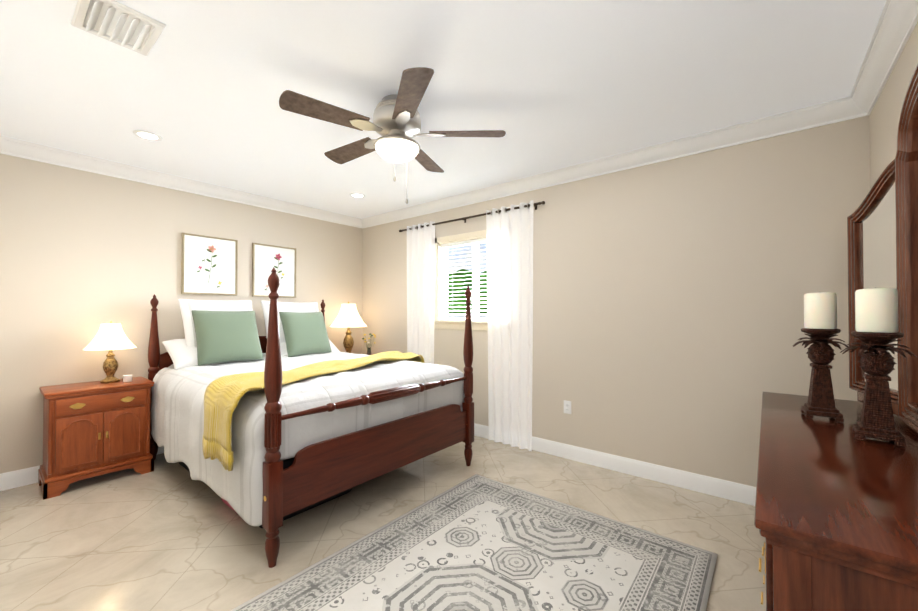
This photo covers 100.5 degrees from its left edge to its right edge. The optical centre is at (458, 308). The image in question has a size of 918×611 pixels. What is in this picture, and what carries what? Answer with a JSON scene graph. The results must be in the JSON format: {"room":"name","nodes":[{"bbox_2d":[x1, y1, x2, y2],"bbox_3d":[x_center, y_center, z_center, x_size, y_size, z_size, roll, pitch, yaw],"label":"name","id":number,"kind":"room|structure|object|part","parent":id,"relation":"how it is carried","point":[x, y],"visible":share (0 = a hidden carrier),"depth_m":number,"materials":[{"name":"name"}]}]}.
{"room":"bedroom","nodes":[
{"label":"bedroom","id":0,"kind":"room"},
{"bbox_2d":[0,154,362,473],"bbox_3d":[-2.462,0.059,4.047,0.100,2.600,3.610,-1,-1,39],"label":"wall","id":1,"kind":"structure","parent":0,"point":[84,255],"depth_m":3.25,"materials":[{"name":"beige paint"}]},
{"bbox_2d":[181,233,237,295],"bbox_3d":[-2.520,-0.433,3.873,0.034,0.590,0.490,-1,-1,39],"label":"picture","id":2,"kind":"object","parent":1,"relation":"attached to","point":[209,265],"visible":1,"depth_m":3.85,"materials":[{"name":"white paper"}]},
{"bbox_2d":[252,243,295,297],"bbox_3d":[-2.111,-0.422,4.378,0.034,0.590,0.490,-1,-1,39],"label":"picture","id":3,"kind":"object","parent":1,"relation":"attached to","point":[266,259],"visible":0.85,"depth_m":4.35,"materials":[{"name":"white paper"}]},
{"bbox_2d":[0,0,917,505],"bbox_3d":[-1.567,0.028,1.188,4.890,2.600,0.092,-1,-1,39],"label":"molding","id":4,"kind":"structure","parent":1,"relation":"attached to","point":[894,28],"depth_m":0.01,"materials":[{"name":"white wood"}]},
{"bbox_2d":[0,435,765,610],"bbox_3d":[-0.507,1.392,2.482,5.090,0.100,3.660,-1,-1,39],"label":"floor","id":5,"kind":"structure","parent":0,"point":[164,535],"depth_m":2.32,"materials":[{"name":"tile"}]},
{"bbox_2d":[38,377,153,499],"bbox_3d":[-2.885,0.978,3.053,0.430,0.740,0.620,-1,-1,39],"label":"nightstand","id":6,"kind":"object","parent":5,"relation":"on","point":[93,429],"visible":1,"depth_m":2.90,"materials":[{"name":"brown wood"}]},
{"bbox_2d":[83,321,136,382],"bbox_3d":[-2.877,0.356,3.150,0.330,0.505,0.330,-1,-1,39],"label":"lamp","id":7,"kind":"object","parent":6,"relation":"on","point":[110,337],"visible":1,"depth_m":3.10,"materials":[{"name":"gold metal"}]},
{"bbox_3d":[-2.877,0.231,3.151,0.330,0.205,0.330,-1,-1,39],"label":"lamp shade","id":8,"kind":"part","parent":7,"relation":"part of","materials":[{"name":"white fabric"}]},
{"bbox_2d":[123,375,131,382],"bbox_3d":[-2.735,0.580,3.148,0.062,0.056,0.062,-1,-1,39],"label":"cup","id":9,"kind":"object","parent":6,"relation":"on","point":[127,378],"visible":1,"depth_m":3.13,"materials":[{"name":"white ceramic"}]},
{"bbox_2d":[148,267,473,567],"bbox_3d":[-1.332,0.574,3.348,2.358,1.555,1.979,-1,-1,39],"label":"bed","id":10,"kind":"object","parent":5,"relation":"on","point":[294,411],"visible":1,"depth_m":2.56,"materials":[{"name":"white fabric"}]},
{"bbox_2d":[191,310,263,365],"bbox_3d":[-2.090,0.251,3.465,0.278,0.496,0.567,-1,-1,39],"label":"pillow","id":11,"kind":"object","parent":10,"relation":"on","point":[218,338],"depth_m":3.38,"materials":[{"name":"green fabric"}]},
{"bbox_3d":[-1.356,0.969,3.373,2.155,0.764,1.638,-1,-1,39],"label":"mattress","id":12,"kind":"part","parent":10,"relation":"part of","materials":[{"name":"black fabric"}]},
{"bbox_2d":[279,312,331,356],"bbox_3d":[-1.621,0.264,4.050,0.267,0.485,0.552,-1,-1,39],"label":"pillow","id":13,"kind":"object","parent":10,"relation":"on","point":[302,334],"depth_m":3.96,"materials":[{"name":"green fabric"}]},
{"bbox_2d":[151,351,464,526],"bbox_3d":[-1.301,0.808,3.330,2.156,0.693,1.881,-1,-1,39],"label":"comforter","id":14,"kind":"object","parent":10,"relation":"on","point":[178,390],"depth_m":2.52,"materials":[{"name":"fabric"}]},
{"bbox_3d":[-1.317,0.822,3.343,2.319,1.060,1.698,-1,-1,39],"label":"frame","id":15,"kind":"part","parent":10,"relation":"part of","materials":[{"name":"brown wood"}]},
{"bbox_2d":[202,351,424,470],"bbox_3d":[-0.927,0.641,3.019,0.983,0.448,1.979,-1,-1,39],"label":"throw","id":16,"kind":"object","parent":10,"relation":"on","point":[230,399],"depth_m":2.29,"materials":[{"name":"yellow fabric"}]},
{"bbox_2d":[231,474,716,610],"bbox_3d":[0.010,1.321,1.627,1.610,0.009,2.400,-1,-1,39],"label":"rug","id":17,"kind":"object","parent":5,"relation":"on","point":[476,542],"visible":0.98,"depth_m":1.96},
{"bbox_2d":[754,392,917,610],"bbox_3d":[1.340,0.889,1.295,0.493,0.880,1.670,-1,-1,39],"label":"dresser","id":18,"kind":"object","parent":5,"relation":"on","point":[836,515],"visible":0.98,"depth_m":0.84,"materials":[{"name":"brown wood"}]},
{"bbox_2d":[793,292,847,421],"bbox_3d":[1.505,0.191,1.587,0.174,0.520,0.183,-1,-1,39],"label":"candle holder","id":19,"kind":"object","parent":18,"relation":"on","point":[820,318],"visible":1,"depth_m":1.56,"materials":[{"name":"wood"}]},
{"bbox_2d":[804,292,836,328],"bbox_3d":[1.505,0.008,1.589,0.100,0.153,0.100,-1,-1,39],"label":"candle","id":20,"kind":"object","parent":19,"relation":"on","point":[820,308],"depth_m":1.55,"materials":[{"name":"beige wax"}]},
{"bbox_2d":[840,287,917,446],"bbox_3d":[1.434,0.188,1.310,0.174,0.520,0.183,-1,-1,39],"label":"candle holder","id":21,"kind":"object","parent":18,"relation":"on","point":[876,320],"visible":1,"depth_m":1.28,"materials":[{"name":"wood"}]},
{"bbox_2d":[855,287,898,332],"bbox_3d":[1.434,0.005,1.312,0.100,0.153,0.100,-1,-1,39],"label":"candle","id":22,"kind":"object","parent":21,"relation":"on","point":[876,309],"depth_m":1.28,"materials":[{"name":"beige wax"}]},
{"bbox_2d":[847,64,917,432],"bbox_3d":[1.465,-0.208,1.196,0.152,1.308,1.735,-1,-1,39],"label":"mirror","id":23,"kind":"object","parent":18,"relation":"on","point":[882,228],"visible":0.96,"depth_m":1.53,"materials":[{"name":"clear glass"}]},
{"bbox_3d":[-1.360,0.999,4.938,0.430,0.740,0.540,-1,-1,39],"label":"nightstand","id":24,"kind":"object","parent":5,"relation":"on","visible":0},
{"bbox_2d":[330,301,366,352],"bbox_3d":[-1.419,0.269,4.905,0.469,0.717,0.469,-1,-1,39],"label":"lamp","id":25,"kind":"object","parent":24,"relation":"on","point":[348,316],"visible":0.88,"depth_m":4.82,"materials":[{"name":"white fabric"}]},
{"bbox_3d":[-1.419,0.092,4.907,0.469,0.291,0.469,-1,-1,39],"label":"lamp shade","id":26,"kind":"part","parent":25,"relation":"part of","materials":[{"name":"white fabric"}]},
{"bbox_2d":[362,333,375,354],"bbox_3d":[-1.171,0.481,5.021,0.122,0.296,0.196,-1,-1,39],"label":"vase","id":27,"kind":"object","parent":24,"relation":"on","point":[369,351],"visible":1,"depth_m":5.00,"materials":[{"name":"clear glass"}]},
{"bbox_2d":[0,0,885,218],"bbox_3d":[-0.507,-1.308,2.512,5.090,0.100,3.660,-1,-1,39],"label":"ceiling","id":28,"kind":"structure","parent":0,"point":[544,85],"depth_m":2.10,"materials":[{"name":"white paint"}]},
{"bbox_2d":[71,0,165,55],"bbox_3d":[-1.517,-1.253,1.700,0.320,0.027,0.270,-1,-1,39],"label":"ceiling vent","id":29,"kind":"object","parent":28,"relation":"in","point":[120,24],"visible":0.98,"depth_m":1.69,"materials":[{"name":"white plastic"}]},
{"bbox_2d":[133,130,162,140],"bbox_3d":[-2.259,-1.250,2.771,0.170,0.008,0.170,-1,-1,39],"label":"recessed light","id":30,"kind":"object","parent":28,"relation":"in","point":[146,135],"visible":0.98,"depth_m":2.77,"materials":[{"name":"white"}]},
{"bbox_2d":[349,193,364,197],"bbox_3d":[-1.114,-1.235,4.185,0.170,0.008,0.170,-1,-1,39],"label":"recessed light","id":31,"kind":"object","parent":28,"relation":"in","point":[357,195],"visible":0.98,"depth_m":4.18,"materials":[{"name":"white"}]},
{"bbox_2d":[279,67,505,203],"bbox_3d":[-0.418,-0.947,2.361,1.243,0.624,1.279,-1,-1,39],"label":"ceiling fan","id":32,"kind":"object","parent":28,"relation":"hanging from","point":[396,124],"visible":1,"depth_m":2.22,"materials":[{"name":"brown wood"}]},
{"bbox_3d":[-0.379,-0.948,2.340,0.294,0.624,0.294,-1,-1,39],"label":"motor","id":33,"kind":"part","parent":32,"relation":"part of","materials":[{"name":"silver metal"}]},
{"bbox_2d":[362,115,869,486],"bbox_3d":[0.597,0.057,3.861,4.890,2.600,0.150,-1,-1,39],"label":"wall","id":34,"kind":"structure","parent":0,"point":[668,310],"depth_m":2.91,"materials":[{"name":"beige paint"}]},
{"bbox_2d":[434,230,487,330],"bbox_3d":[0.148,-0.294,4.193,1.050,1.060,0.165,-1,-1,39],"label":"window","id":35,"kind":"structure","parent":34,"relation":"in","point":[439,323],"depth_m":4.36,"materials":[{"name":"beige"}]},
{"bbox_2d":[441,238,487,320],"bbox_3d":[0.153,-0.307,4.199,0.896,0.887,0.050,-1,-1,39],"label":"window blinds","id":36,"kind":"object","parent":35,"relation":"attached to","point":[467,242],"visible":0.73,"depth_m":4.26,"materials":[{"name":"white plastic"}]},
{"bbox_2d":[399,200,544,450],"bbox_3d":[0.039,0.170,4.148,1.976,2.350,0.102,-1,-1,39],"label":"curtains","id":37,"kind":"object","parent":34,"relation":"attached to","point":[509,231],"visible":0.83,"depth_m":3.79,"materials":[{"name":"white fabric"}]},
{"bbox_3d":[0.039,-0.970,4.161,1.976,0.060,0.100,-1,-1,39],"label":"rod","id":38,"kind":"part","parent":37,"relation":"part of","materials":[{"name":"brown metal"}]},
{"bbox_2d":[564,400,570,413],"bbox_3d":[0.978,0.893,3.441,0.072,0.116,0.008,-1,-1,39],"label":"outlet","id":39,"kind":"object","parent":34,"relation":"attached to","point":[567,407],"visible":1,"depth_m":3.44,"materials":[{"name":"white plastic"}]},
{"bbox_2d":[869,22,917,189],"bbox_3d":[1.417,0.025,0.908,0.100,2.600,3.610,-1,-1,39],"label":"wall","id":40,"kind":"structure","parent":0,"point":[884,116],"depth_m":1.89,"materials":[{"name":"beige paint"}]},
{"label":"outside","id":41,"kind":"structure","parent":0,"visible":0},
{"bbox_2d":[448,242,487,317],"bbox_3d":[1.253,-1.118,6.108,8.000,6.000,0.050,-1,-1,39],"label":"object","id":42,"kind":"structure","parent":41,"point":[483,248],"depth_m":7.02,"materials":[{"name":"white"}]}
]}

